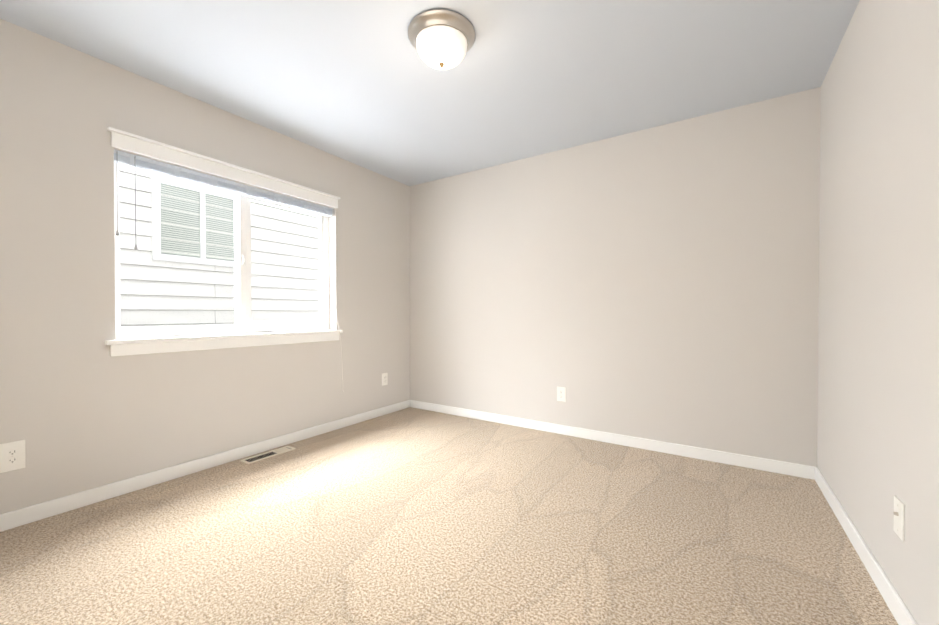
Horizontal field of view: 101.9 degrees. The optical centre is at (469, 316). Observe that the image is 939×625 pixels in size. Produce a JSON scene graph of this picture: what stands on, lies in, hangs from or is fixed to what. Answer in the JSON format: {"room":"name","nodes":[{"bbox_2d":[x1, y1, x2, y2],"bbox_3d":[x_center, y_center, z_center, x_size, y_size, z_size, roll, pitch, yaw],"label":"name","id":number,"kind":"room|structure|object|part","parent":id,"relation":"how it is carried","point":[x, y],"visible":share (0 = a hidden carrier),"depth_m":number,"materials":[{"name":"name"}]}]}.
{"room":"empty bedroom","nodes":[
{"label":"empty bedroom","id":0,"kind":"room"},
{"bbox_2d":[0,19,409,513],"bbox_3d":[-1.706,-0.206,2.767,0.160,2.440,3.574,0,1,33],"label":"wall","id":1,"kind":"structure","parent":0,"point":[81,409],"depth_m":2.17,"materials":[{"name":"beige paint"}]},
{"bbox_2d":[0,440,25,472],"bbox_3d":[-2.214,0.675,1.845,0.008,0.138,0.084,0,1,33],"label":"electrical outlet","id":2,"kind":"object","parent":1,"relation":"attached to","point":[12,455],"visible":1,"depth_m":1.84,"materials":[{"name":"white plastic"}]},
{"bbox_2d":[0,400,409,531],"bbox_3d":[-1.633,0.973,2.731,0.013,0.082,3.574,0,1,33],"label":"baseboard","id":3,"kind":"structure","parent":1,"relation":"attached to","point":[26,515],"depth_m":2.35,"materials":[{"name":"white wood"}]},
{"bbox_2d":[114,164,328,338],"bbox_3d":[-1.705,-0.421,2.847,0.061,1.087,1.490,0,1,33],"label":"window","id":4,"kind":"structure","parent":1,"relation":"in","point":[242,327],"depth_m":2.84,"materials":[{"name":"white plastic"}]},
{"bbox_3d":[-1.918,-0.423,2.552,0.004,0.965,0.651,0,1,33],"label":"fixed window glass","id":5,"kind":"part","parent":4,"relation":"part of","materials":[{"name":"clear glass"}]},
{"bbox_2d":[118,165,237,329],"bbox_3d":[-1.918,-0.423,2.552,0.018,0.993,0.679,0,1,33],"label":"bead","id":6,"kind":"object","parent":4,"relation":"attached to","point":[235,270],"visible":0.58,"depth_m":2.65,"materials":[{"name":"white plastic"}]},
{"bbox_2d":[242,255,245,264],"bbox_3d":[-1.670,-0.422,2.825,0.022,0.070,0.020,0,1,33],"label":"window latch","id":7,"kind":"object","parent":4,"relation":"attached to","point":[243,259],"depth_m":2.82,"materials":[{"name":"white plastic"}]},
{"bbox_3d":[-1.564,-0.739,3.052,0.005,0.295,0.254,0,1,33],"label":"window sash glass","id":8,"kind":"part","parent":4,"relation":"part of","materials":[{"name":"clear glass"}]},
{"bbox_3d":[-1.540,-0.246,3.092,0.005,0.539,0.420,0,1,33],"label":"window sash glass","id":9,"kind":"part","parent":4,"relation":"part of","materials":[{"name":"clear glass"}]},
{"bbox_3d":[-1.502,-0.429,3.149,0.031,0.993,0.679,0,1,33],"label":"window sash","id":10,"kind":"part","parent":4,"relation":"part of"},
{"bbox_3d":[-1.415,-0.563,3.282,0.005,0.342,0.256,0,1,33],"label":"window sash glass","id":11,"kind":"part","parent":4,"relation":"part of","materials":[{"name":"clear glass"}]},
{"bbox_2d":[114,149,332,214],"bbox_3d":[-1.635,-0.932,2.797,0.046,0.058,1.478,0,1,33],"label":"blind headrail","id":12,"kind":"object","parent":1,"relation":"attached to","point":[154,162],"depth_m":2.58,"materials":[{"name":"white plastic"}]},
{"bbox_2d":[117,171,117,228],"bbox_3d":[-2.012,-0.723,2.176,0.003,0.445,0.004,0,1,33],"label":"blind cord","id":13,"kind":"object","parent":12,"relation":"hanging from","point":[117,199],"visible":1,"depth_m":2.18,"materials":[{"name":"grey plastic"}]},
{"bbox_2d":[129,154,134,165],"bbox_3d":[-1.979,-0.919,2.234,0.004,0.065,0.024,0,1,33],"label":"clip","id":14,"kind":"object","parent":12,"relation":"attached to","point":[132,157],"depth_m":2.23,"materials":[{"name":"white metal"}]},
{"bbox_2d":[135,177,135,237],"bbox_3d":[-1.968,-0.689,2.244,0.003,0.515,0.004,0,1,33],"label":"blind cord","id":15,"kind":"object","parent":12,"relation":"hanging from","point":[135,207],"visible":1,"depth_m":2.24,"materials":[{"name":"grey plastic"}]},
{"bbox_2d":[174,166,178,176],"bbox_3d":[-1.858,-0.921,2.418,0.004,0.065,0.024,0,1,33],"label":"clip","id":16,"kind":"object","parent":12,"relation":"attached to","point":[176,168],"depth_m":2.42,"materials":[{"name":"white metal"}]},
{"bbox_2d":[213,176,216,186],"bbox_3d":[-1.739,-0.923,2.601,0.004,0.065,0.024,0,1,33],"label":"clip","id":17,"kind":"object","parent":12,"relation":"attached to","point":[214,178],"depth_m":2.60,"materials":[{"name":"white"}]},
{"bbox_2d":[114,160,331,216],"bbox_3d":[-1.636,-0.896,2.797,0.040,0.011,1.474,0,1,33],"label":"rail","id":18,"kind":"object","parent":12,"relation":"hanging from","point":[198,182],"visible":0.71,"depth_m":2.59,"materials":[{"name":"white plastic"}]},
{"bbox_3d":[-1.635,-0.918,2.797,0.046,0.029,1.470,0,1,33],"label":"stack of window blind slats","id":19,"kind":"part","parent":12,"relation":"part of","materials":[{"name":"white plastic"}]},
{"bbox_2d":[332,209,342,384],"bbox_3d":[-1.176,-0.150,3.409,0.060,1.615,0.068,0,1,33],"label":"blind cord","id":20,"kind":"object","parent":12,"relation":"hanging from","point":[335,303],"visible":0.98,"depth_m":3.39,"materials":[{"name":"white fabric"}]},
{"bbox_2d":[105,330,342,344],"bbox_3d":[-1.626,0.136,2.801,0.130,0.026,1.580,0,1,33],"label":"window sill","id":21,"kind":"structure","parent":1,"relation":"attached to","point":[146,340],"depth_m":2.53,"materials":[{"name":"white wood"}]},
{"bbox_2d":[107,127,340,207],"bbox_3d":[-1.586,-1.012,2.764,0.034,0.098,1.546,0,1,33],"label":"trim","id":22,"kind":"structure","parent":1,"relation":"attached to","point":[130,142],"depth_m":2.54,"materials":[{"name":"white wood"}]},
{"bbox_2d":[110,333,338,355],"bbox_3d":[-1.594,0.182,2.781,0.016,0.066,1.540,0,1,33],"label":"trim","id":23,"kind":"structure","parent":1,"relation":"attached to","point":[140,348],"depth_m":2.56,"materials":[{"name":"white wood"}]},
{"bbox_2d":[382,373,387,385],"bbox_3d":[-0.868,0.638,3.904,0.008,0.124,0.078,0,1,33],"label":"electrical outlet","id":24,"kind":"object","parent":1,"relation":"attached to","point":[384,378],"visible":1,"depth_m":3.90,"materials":[{"name":"white plastic"}]},
{"bbox_2d":[0,0,859,185],"bbox_3d":[-0.240,-1.467,1.795,3.663,0.100,3.814,0,1,33],"label":"ceiling","id":25,"kind":"structure","parent":0,"point":[361,83],"depth_m":2.13,"materials":[{"name":"paint"}]},
{"bbox_2d":[408,9,474,69],"bbox_3d":[-0.140,-1.335,1.916,0.336,0.165,0.336,0,1,33],"label":"ceiling light","id":26,"kind":"object","parent":25,"relation":"attached to","point":[441,39],"visible":1,"depth_m":1.83,"materials":[{"name":"white glass"}]},
{"bbox_3d":[-0.140,-1.323,1.916,0.258,0.098,0.258,0,1,33],"label":"lamp shade","id":27,"kind":"part","parent":26,"relation":"part of","materials":[{"name":"white glass"}]},
{"bbox_2d":[0,407,897,624],"bbox_3d":[-0.240,1.063,1.821,3.663,0.080,3.814,0,1,33],"label":"floor","id":28,"kind":"structure","parent":0,"point":[411,516],"depth_m":1.72,"materials":[{"name":"carpet"}]},
{"bbox_2d":[240,446,295,463],"bbox_3d":[-1.472,1.010,2.799,0.108,0.007,0.355,0,1,33],"label":"air vent register","id":29,"kind":"object","parent":28,"relation":"on","point":[259,457],"visible":1,"depth_m":2.79,"materials":[{"name":"beige paint"}]},
{"bbox_2d":[410,87,820,466],"bbox_3d":[0.771,-0.212,3.354,3.663,2.440,0.120,0,1,33],"label":"wall","id":30,"kind":"structure","parent":0,"point":[659,283],"depth_m":2.92,"materials":[{"name":"beige paint"}]},
{"bbox_2d":[557,386,565,401],"bbox_3d":[0.789,0.663,3.274,0.078,0.124,0.008,0,1,33],"label":"electrical outlet","id":31,"kind":"object","parent":30,"relation":"attached to","point":[561,393],"visible":1,"depth_m":3.27,"materials":[{"name":"white plastic"}]},
{"bbox_2d":[410,400,814,479],"bbox_3d":[0.751,0.967,3.299,3.357,0.082,0.013,0,1,33],"label":"baseboard","id":32,"kind":"structure","parent":30,"relation":"attached to","point":[777,466],"depth_m":2.92,"materials":[{"name":"white wood"}]},
{"bbox_2d":[817,0,938,624],"bbox_3d":[1.210,-0.186,0.788,0.120,2.440,3.694,0,1,33],"label":"wall","id":33,"kind":"structure","parent":0,"point":[878,394],"depth_m":1.43,"materials":[{"name":"beige paint"}]},
{"bbox_2d":[815,467,917,624],"bbox_3d":[1.187,0.992,0.887,0.013,0.082,3.574,0,1,33],"label":"baseboard","id":34,"kind":"structure","parent":33,"relation":"attached to","point":[900,612],"depth_m":1.52,"materials":[{"name":"white wood"}]},
{"bbox_2d":[893,495,904,540],"bbox_3d":[1.456,0.683,1.299,0.016,0.124,0.078,0,1,33],"label":"outlet","id":35,"kind":"object","parent":33,"relation":"attached to","point":[899,516],"visible":1,"depth_m":1.29,"materials":[{"name":"white plastic"}]},
{"label":"outside","id":36,"kind":"structure","parent":0,"visible":0},
{"bbox_2d":[119,166,318,326],"bbox_3d":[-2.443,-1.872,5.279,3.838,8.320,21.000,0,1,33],"label":"window glass","id":37,"kind":"structure","parent":36,"point":[276,246],"depth_m":5.13,"materials":[{"name":"white"}]},
{"bbox_3d":[-3.608,-1.236,5.151,0.034,1.050,1.100,0,1,33],"label":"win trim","id":38,"kind":"part","parent":37,"relation":"part of","materials":[{"name":"white plastic"}]},
{"bbox_3d":[-3.622,-1.236,5.160,0.022,0.890,0.940,0,1,33],"label":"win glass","id":39,"kind":"part","parent":37,"relation":"part of","materials":[{"name":"grey"}]}
]}

